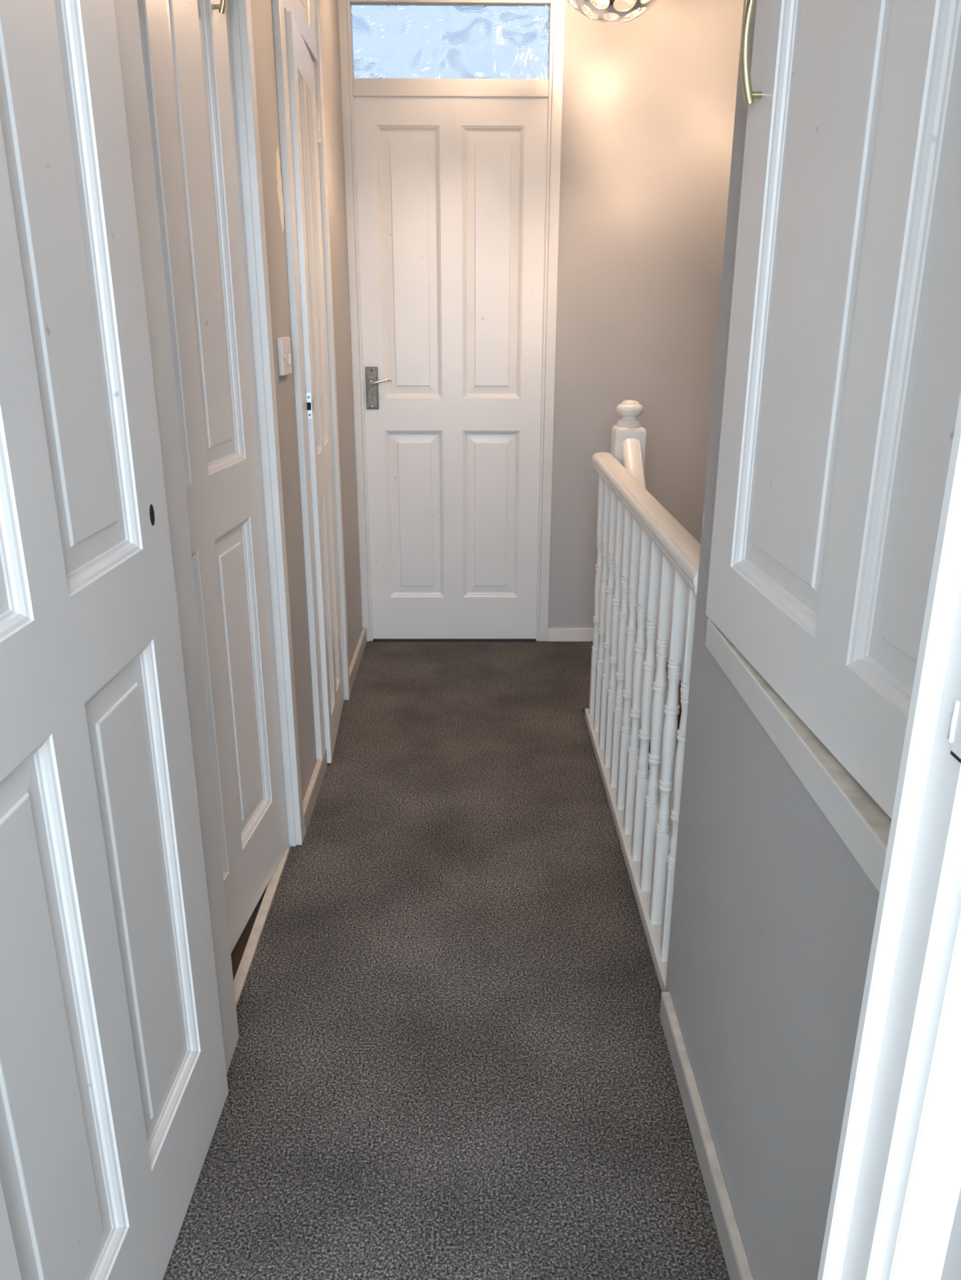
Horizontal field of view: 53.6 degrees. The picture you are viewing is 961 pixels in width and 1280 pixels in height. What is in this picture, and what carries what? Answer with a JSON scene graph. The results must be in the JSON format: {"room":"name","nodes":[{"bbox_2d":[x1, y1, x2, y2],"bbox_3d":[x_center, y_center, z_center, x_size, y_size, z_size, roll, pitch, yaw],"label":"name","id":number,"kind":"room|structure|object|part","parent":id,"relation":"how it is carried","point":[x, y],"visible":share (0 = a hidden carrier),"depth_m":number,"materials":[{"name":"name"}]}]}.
{"room":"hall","nodes":[
{"label":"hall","id":0,"kind":"room"},
{"bbox_2d":[250,0,362,800],"bbox_3d":[-0.515,-0.636,2.000,0.101,2.450,3.405,0,19,-1],"label":"wall","id":1,"kind":"structure","parent":0,"point":[261,11],"depth_m":2.52,"materials":[{"name":"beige paint"}]},
{"bbox_2d":[0,0,228,1279],"bbox_3d":[-0.456,-0.040,0.973,0.034,1.981,0.730,1,19,1],"label":"door","id":2,"kind":"structure","parent":1,"relation":"in","point":[114,1091],"depth_m":1.07,"materials":[{"name":"white paint"}]},
{"bbox_3d":[-0.454,-0.412,0.686,0.027,0.906,0.220,1,19,1],"label":"panel","id":3,"kind":"part","parent":2,"relation":"part of","materials":[{"name":"white paint"}]},
{"bbox_3d":[-0.457,0.452,0.983,0.027,0.678,0.220,1,19,1],"label":"panel","id":4,"kind":"part","parent":2,"relation":"part of","materials":[{"name":"white paint"}]},
{"bbox_3d":[-0.448,-0.510,0.970,0.027,0.906,0.220,1,19,1],"label":"panel","id":5,"kind":"part","parent":2,"relation":"part of","materials":[{"name":"white paint"}]},
{"bbox_3d":[-0.450,0.355,1.266,0.027,0.678,0.220,1,19,1],"label":"panel","id":6,"kind":"part","parent":2,"relation":"part of","materials":[{"name":"white paint"}]},
{"bbox_2d":[113,0,239,1073],"bbox_3d":[-0.482,-0.191,1.397,0.072,2.000,0.101,0,19,-1],"label":"door frame","id":7,"kind":"structure","parent":1,"relation":"attached to","point":[126,16],"depth_m":1.39,"materials":[{"name":"white paint"}]},
{"bbox_2d":[137,0,288,952],"bbox_3d":[-0.511,-0.307,1.743,0.064,1.975,0.700,2,19,5],"label":"door","id":8,"kind":"structure","parent":1,"relation":"in","point":[186,45],"depth_m":1.84,"materials":[{"name":"white paint"}]},
{"bbox_3d":[-0.536,-0.673,1.446,0.027,0.906,0.217,2,19,5],"label":"panel","id":9,"kind":"part","parent":8,"relation":"part of","materials":[{"name":"white paint"}]},
{"bbox_3d":[-0.510,-0.771,1.730,0.027,0.906,0.216,2,19,5],"label":"panel","id":10,"kind":"part","parent":8,"relation":"part of","materials":[{"name":"white paint"}]},
{"bbox_3d":[-0.538,0.191,1.743,0.027,0.678,0.217,2,19,5],"label":"panel","id":11,"kind":"part","parent":8,"relation":"part of","materials":[{"name":"white paint"}]},
{"bbox_3d":[-0.477,-1.151,1.729,0.018,0.008,0.008,2,19,5],"label":"post","id":12,"kind":"part","parent":8,"relation":"part of","materials":[{"name":"gold metal"}]},
{"bbox_3d":[-0.465,-1.211,1.707,0.022,0.151,0.011,2,19,5],"label":"bow handle","id":13,"kind":"part","parent":8,"relation":"part of","materials":[{"name":"gold metal"}]},
{"bbox_3d":[-0.512,0.094,2.027,0.027,0.678,0.216,2,19,5],"label":"panel","id":14,"kind":"part","parent":8,"relation":"part of","materials":[{"name":"white paint"}]},
{"bbox_2d":[228,0,304,846],"bbox_3d":[-0.513,-0.645,2.027,0.130,2.450,0.050,0,19,-1],"label":"door frame","id":15,"kind":"structure","parent":1,"relation":"attached to","point":[240,15],"depth_m":2.05,"materials":[{"name":"white paint"}]},
{"bbox_2d":[276,337,292,375],"bbox_3d":[-0.460,-0.669,2.240,0.017,0.084,0.096,0,19,-1],"label":"wall switch","id":16,"kind":"object","parent":1,"relation":"attached to","point":[283,343],"visible":1,"depth_m":2.21,"materials":[{"name":"white plastic"}]},
{"bbox_2d":[271,0,325,759],"bbox_3d":[-0.497,-0.769,2.388,0.090,2.450,0.065,0,19,-1],"label":"door frame","id":17,"kind":"structure","parent":1,"relation":"attached to","point":[277,6],"depth_m":2.38,"materials":[{"name":"white paint"}]},
{"bbox_2d":[284,0,317,62],"bbox_3d":[-0.476,-1.784,2.351,0.040,0.506,0.523,0,19,-1],"label":"panel","id":18,"kind":"object","parent":1,"relation":"attached to","point":[303,11],"visible":0.64,"depth_m":2.53,"materials":[{"name":"white paint"}]},
{"bbox_3d":[-0.470,-1.808,2.415,0.027,0.402,0.230,0,19,-1],"label":"panel","id":19,"kind":"part","parent":18,"relation":"part of","materials":[{"name":"white paint"}]},
{"bbox_2d":[284,10,344,763],"bbox_3d":[-0.469,-0.627,2.754,0.042,1.928,0.509,-1,19,-3],"label":"door","id":20,"kind":"structure","parent":1,"relation":"in","point":[304,119],"depth_m":2.65,"materials":[{"name":"white paint"}]},
{"bbox_3d":[-0.451,-0.613,2.492,0.018,0.068,0.002,-1,19,-3],"label":"latch plate","id":21,"kind":"part","parent":20,"relation":"part of","materials":[{"name":"silver metal"}]},
{"bbox_3d":[-0.461,-0.964,2.505,0.027,0.929,0.110,-1,19,-3],"label":"panel","id":22,"kind":"part","parent":20,"relation":"part of","materials":[{"name":"white paint"}]},
{"bbox_3d":[-0.472,-1.024,2.681,0.027,0.929,0.110,-1,19,-3],"label":"panel","id":23,"kind":"part","parent":20,"relation":"part of","materials":[{"name":"white paint"}]},
{"bbox_3d":[-0.463,-0.100,2.802,0.027,0.655,0.110,-1,19,-3],"label":"panel","id":24,"kind":"part","parent":20,"relation":"part of","materials":[{"name":"white paint"}]},
{"bbox_3d":[-0.474,-0.160,2.977,0.027,0.655,0.110,-1,19,-3],"label":"panel","id":25,"kind":"part","parent":20,"relation":"part of","materials":[{"name":"white paint"}]},
{"bbox_2d":[302,749,327,835],"bbox_3d":[-0.462,0.412,2.626,0.018,0.061,0.396,0,19,-1],"label":"baseboard","id":26,"kind":"structure","parent":1,"relation":"attached to","point":[315,782],"depth_m":2.60,"materials":[{"name":"paint"}]},
{"bbox_2d":[313,0,350,699],"bbox_3d":[-0.501,-0.956,2.932,0.092,2.450,0.040,0,19,-1],"label":"door frame","id":27,"kind":"structure","parent":1,"relation":"attached to","point":[317,65],"depth_m":2.94,"materials":[{"name":"white paint"}]},
{"bbox_2d":[348,627,366,692],"bbox_3d":[-0.471,0.072,3.616,0.017,0.061,0.585,0,19,-1],"label":"baseboard","id":28,"kind":"structure","parent":1,"relation":"attached to","point":[356,659],"depth_m":3.59,"materials":[{"name":"paint"}]},
{"bbox_2d":[231,638,681,979],"bbox_3d":[0.443,1.206,0.814,3.500,0.241,6.950,0,19,-1],"label":"floor","id":29,"kind":"structure","parent":0,"point":[237,953],"depth_m":2.20,"materials":[{"name":"brown carpet"}]},
{"bbox_2d":[233,844,290,1008],"bbox_3d":[-0.487,0.631,2.085,0.022,0.016,0.667,0,19,-1],"label":"threshold","id":30,"kind":"object","parent":29,"relation":"on","point":[243,969],"visible":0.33,"depth_m":2.07,"materials":[{"name":"beige wood"}]},
{"bbox_2d":[162,641,729,1279],"bbox_3d":[0.346,0.553,2.331,1.646,0.009,3.335,0,19,-1],"label":"carpet","id":31,"kind":"object","parent":29,"relation":"on","point":[451,1060],"visible":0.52,"depth_m":1.80,"materials":[{"name":"grey carpet"}]},
{"bbox_2d":[610,400,646,468],"bbox_3d":[0.455,-0.103,3.111,0.093,1.326,0.093,0,19,-1],"label":"newel post","id":32,"kind":"object","parent":29,"relation":"on","point":[628,427],"visible":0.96,"depth_m":2.89,"materials":[{"name":"white wood"}]},
{"bbox_3d":[0.455,-0.067,3.123,0.093,1.249,0.093,0,19,-1],"label":"post","id":33,"kind":"part","parent":32,"relation":"part of","materials":[{"name":"white wood"}]},
{"bbox_2d":[621,438,675,837],"bbox_3d":[0.464,0.192,2.463,0.060,1.247,1.326,0,19,-1],"label":"stair handrail","id":34,"kind":"object","parent":32,"relation":"attached to","point":[631,448],"visible":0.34,"depth_m":2.84,"materials":[{"name":"white wood"}]},
{"bbox_2d":[584,452,700,991],"bbox_3d":[0.385,0.157,2.429,0.067,1.076,1.444,0,19,-1],"label":"balustrade","id":35,"kind":"object","parent":29,"relation":"on","point":[646,568],"visible":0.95,"depth_m":2.18,"materials":[{"name":"white wood"}]},
{"bbox_3d":[0.386,0.564,2.548,0.063,0.230,1.403,0,19,-1],"label":"rail","id":36,"kind":"part","parent":35,"relation":"part of","materials":[{"name":"white wood"}]},
{"bbox_3d":[0.384,-0.328,2.274,0.063,0.046,1.422,0,19,-1],"label":"handrail","id":37,"kind":"part","parent":35,"relation":"part of","materials":[{"name":"white wood"}]},
{"bbox_2d":[537,0,743,641],"bbox_3d":[0.341,-0.038,3.960,1.847,4.850,0.100,0,19,-1],"label":"wall","id":38,"kind":"structure","parent":0,"point":[649,100],"depth_m":3.44,"materials":[{"name":"beige paint"}]},
{"bbox_2d":[351,4,549,79],"bbox_3d":[-0.101,-2.034,3.244,0.678,0.236,0.005,0,19,-1],"label":"window","id":39,"kind":"structure","parent":38,"relation":"in","point":[388,41],"depth_m":3.24,"materials":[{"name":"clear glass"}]},
{"bbox_2d":[353,97,547,639],"bbox_3d":[-0.106,-0.939,3.594,0.694,1.979,0.088,0,19,-1],"label":"door","id":40,"kind":"structure","parent":38,"relation":"in","point":[451,191],"depth_m":3.56,"materials":[{"name":"white paint"}]},
{"bbox_3d":[-0.409,-0.950,3.590,0.047,0.155,0.006,0,19,-1],"label":"handle plate","id":41,"kind":"part","parent":40,"relation":"part of","materials":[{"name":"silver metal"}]},
{"bbox_3d":[-0.376,-0.967,3.558,0.092,0.025,0.042,0,19,-1],"label":"lever","id":42,"kind":"part","parent":40,"relation":"part of","materials":[{"name":"silver metal"}]},
{"bbox_3d":[-0.254,-1.356,3.468,0.220,0.923,0.027,0,19,-1],"label":"panel","id":43,"kind":"part","parent":40,"relation":"part of","materials":[{"name":"white paint"}]},
{"bbox_3d":[-0.256,-0.492,3.765,0.220,0.665,0.027,0,19,-1],"label":"panel","id":44,"kind":"part","parent":40,"relation":"part of","materials":[{"name":"white paint"}]},
{"bbox_3d":[0.041,-0.492,3.767,0.218,0.665,0.027,0,19,-1],"label":"panel","id":45,"kind":"part","parent":40,"relation":"part of","materials":[{"name":"white paint"}]},
{"bbox_3d":[0.043,-1.356,3.471,0.218,0.923,0.027,0,19,-1],"label":"panel","id":46,"kind":"part","parent":40,"relation":"part of","materials":[{"name":"white paint"}]},
{"bbox_2d":[337,0,564,641],"bbox_3d":[-0.100,-1.126,3.571,0.759,2.360,0.102,0,19,-1],"label":"door frame","id":47,"kind":"structure","parent":38,"relation":"attached to","point":[559,5],"depth_m":3.38,"materials":[{"name":"white paint"}]},
{"bbox_2d":[547,627,594,641],"bbox_3d":[0.721,-0.022,3.909,0.888,0.056,0.014,0,19,-1],"label":"baseboard","id":48,"kind":"structure","parent":38,"relation":"attached to","point":[554,634],"depth_m":3.90,"materials":[{"name":"white wood"}]},
{"bbox_2d":[665,0,879,1279],"bbox_3d":[0.393,-0.266,0.930,0.056,2.450,1.126,0,19,-1],"label":"wall","id":49,"kind":"structure","parent":0,"point":[773,916],"depth_m":1.24,"materials":[{"name":"grey paint"}]},
{"bbox_2d":[659,991,753,1279],"bbox_3d":[0.355,0.861,1.329,0.016,0.059,1.029,0,19,-1],"label":"baseboard","id":50,"kind":"structure","parent":49,"relation":"attached to","point":[735,1259],"depth_m":1.48,"materials":[{"name":"paint"}]},
{"bbox_2d":[705,617,891,892],"bbox_3d":[0.389,0.150,1.008,0.065,0.046,1.003,0,19,-1],"label":"ledge","id":51,"kind":"object","parent":49,"relation":"attached to","point":[860,822],"visible":0.47,"depth_m":1.02,"materials":[{"name":"white paint"}]},
{"bbox_2d":[705,0,960,818],"bbox_3d":[0.372,-0.556,0.815,0.060,1.407,0.915,-1,19,-3],"label":"door","id":52,"kind":"structure","parent":49,"relation":"in","point":[842,386],"depth_m":0.98,"materials":[{"name":"white paint"}]},
{"bbox_3d":[0.334,-0.746,1.176,0.022,0.151,0.011,-1,19,-3],"label":"bow handle","id":53,"kind":"part","parent":52,"relation":"part of","materials":[{"name":"gold metal"}]},
{"bbox_3d":[0.346,-0.686,1.197,0.018,0.008,0.008,-1,19,-3],"label":"post","id":54,"kind":"part","parent":52,"relation":"part of","materials":[{"name":"gold metal"}]},
{"bbox_3d":[0.376,-0.617,1.004,0.027,1.194,0.314,-1,19,-3],"label":"panel","id":55,"kind":"part","parent":52,"relation":"part of","materials":[{"name":"white paint"}]},
{"bbox_3d":[0.395,-0.488,0.628,0.027,1.194,0.314,-1,19,-3],"label":"panel","id":56,"kind":"part","parent":52,"relation":"part of","materials":[{"name":"white paint"}]},
{"bbox_2d":[817,391,960,1279],"bbox_3d":[0.335,0.078,0.527,0.180,2.060,0.060,0,19,-1],"label":"door frame","id":57,"kind":"structure","parent":49,"relation":"attached to","point":[896,1185],"depth_m":0.57,"materials":[{"name":"white paint"}]},
{"bbox_3d":[0.257,0.038,0.503,0.002,0.050,0.011,0,19,-1],"label":"strike plate","id":58,"kind":"part","parent":57,"relation":"part of","materials":[{"name":"white paint"}]},
{"bbox_2d":[940,1188,960,1279],"bbox_3d":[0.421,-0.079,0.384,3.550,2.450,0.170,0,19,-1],"label":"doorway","id":59,"kind":"structure","parent":49,"relation":"in","point":[951,1270],"depth_m":0.59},
{"bbox_3d":[0.425,-1.281,-0.039,3.550,0.100,6.950,0,19,-1],"label":"ceiling","id":60,"kind":"structure","parent":0,"visible":0},
{"bbox_2d":[567,0,657,24],"bbox_3d":[0.362,-1.886,2.528,0.338,0.422,0.337,0,19,-1],"label":"pendant lamp","id":61,"kind":"object","parent":60,"relation":"hanging from","point":[600,7],"visible":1,"depth_m":2.59,"materials":[{"name":"silver metal"}]}
]}

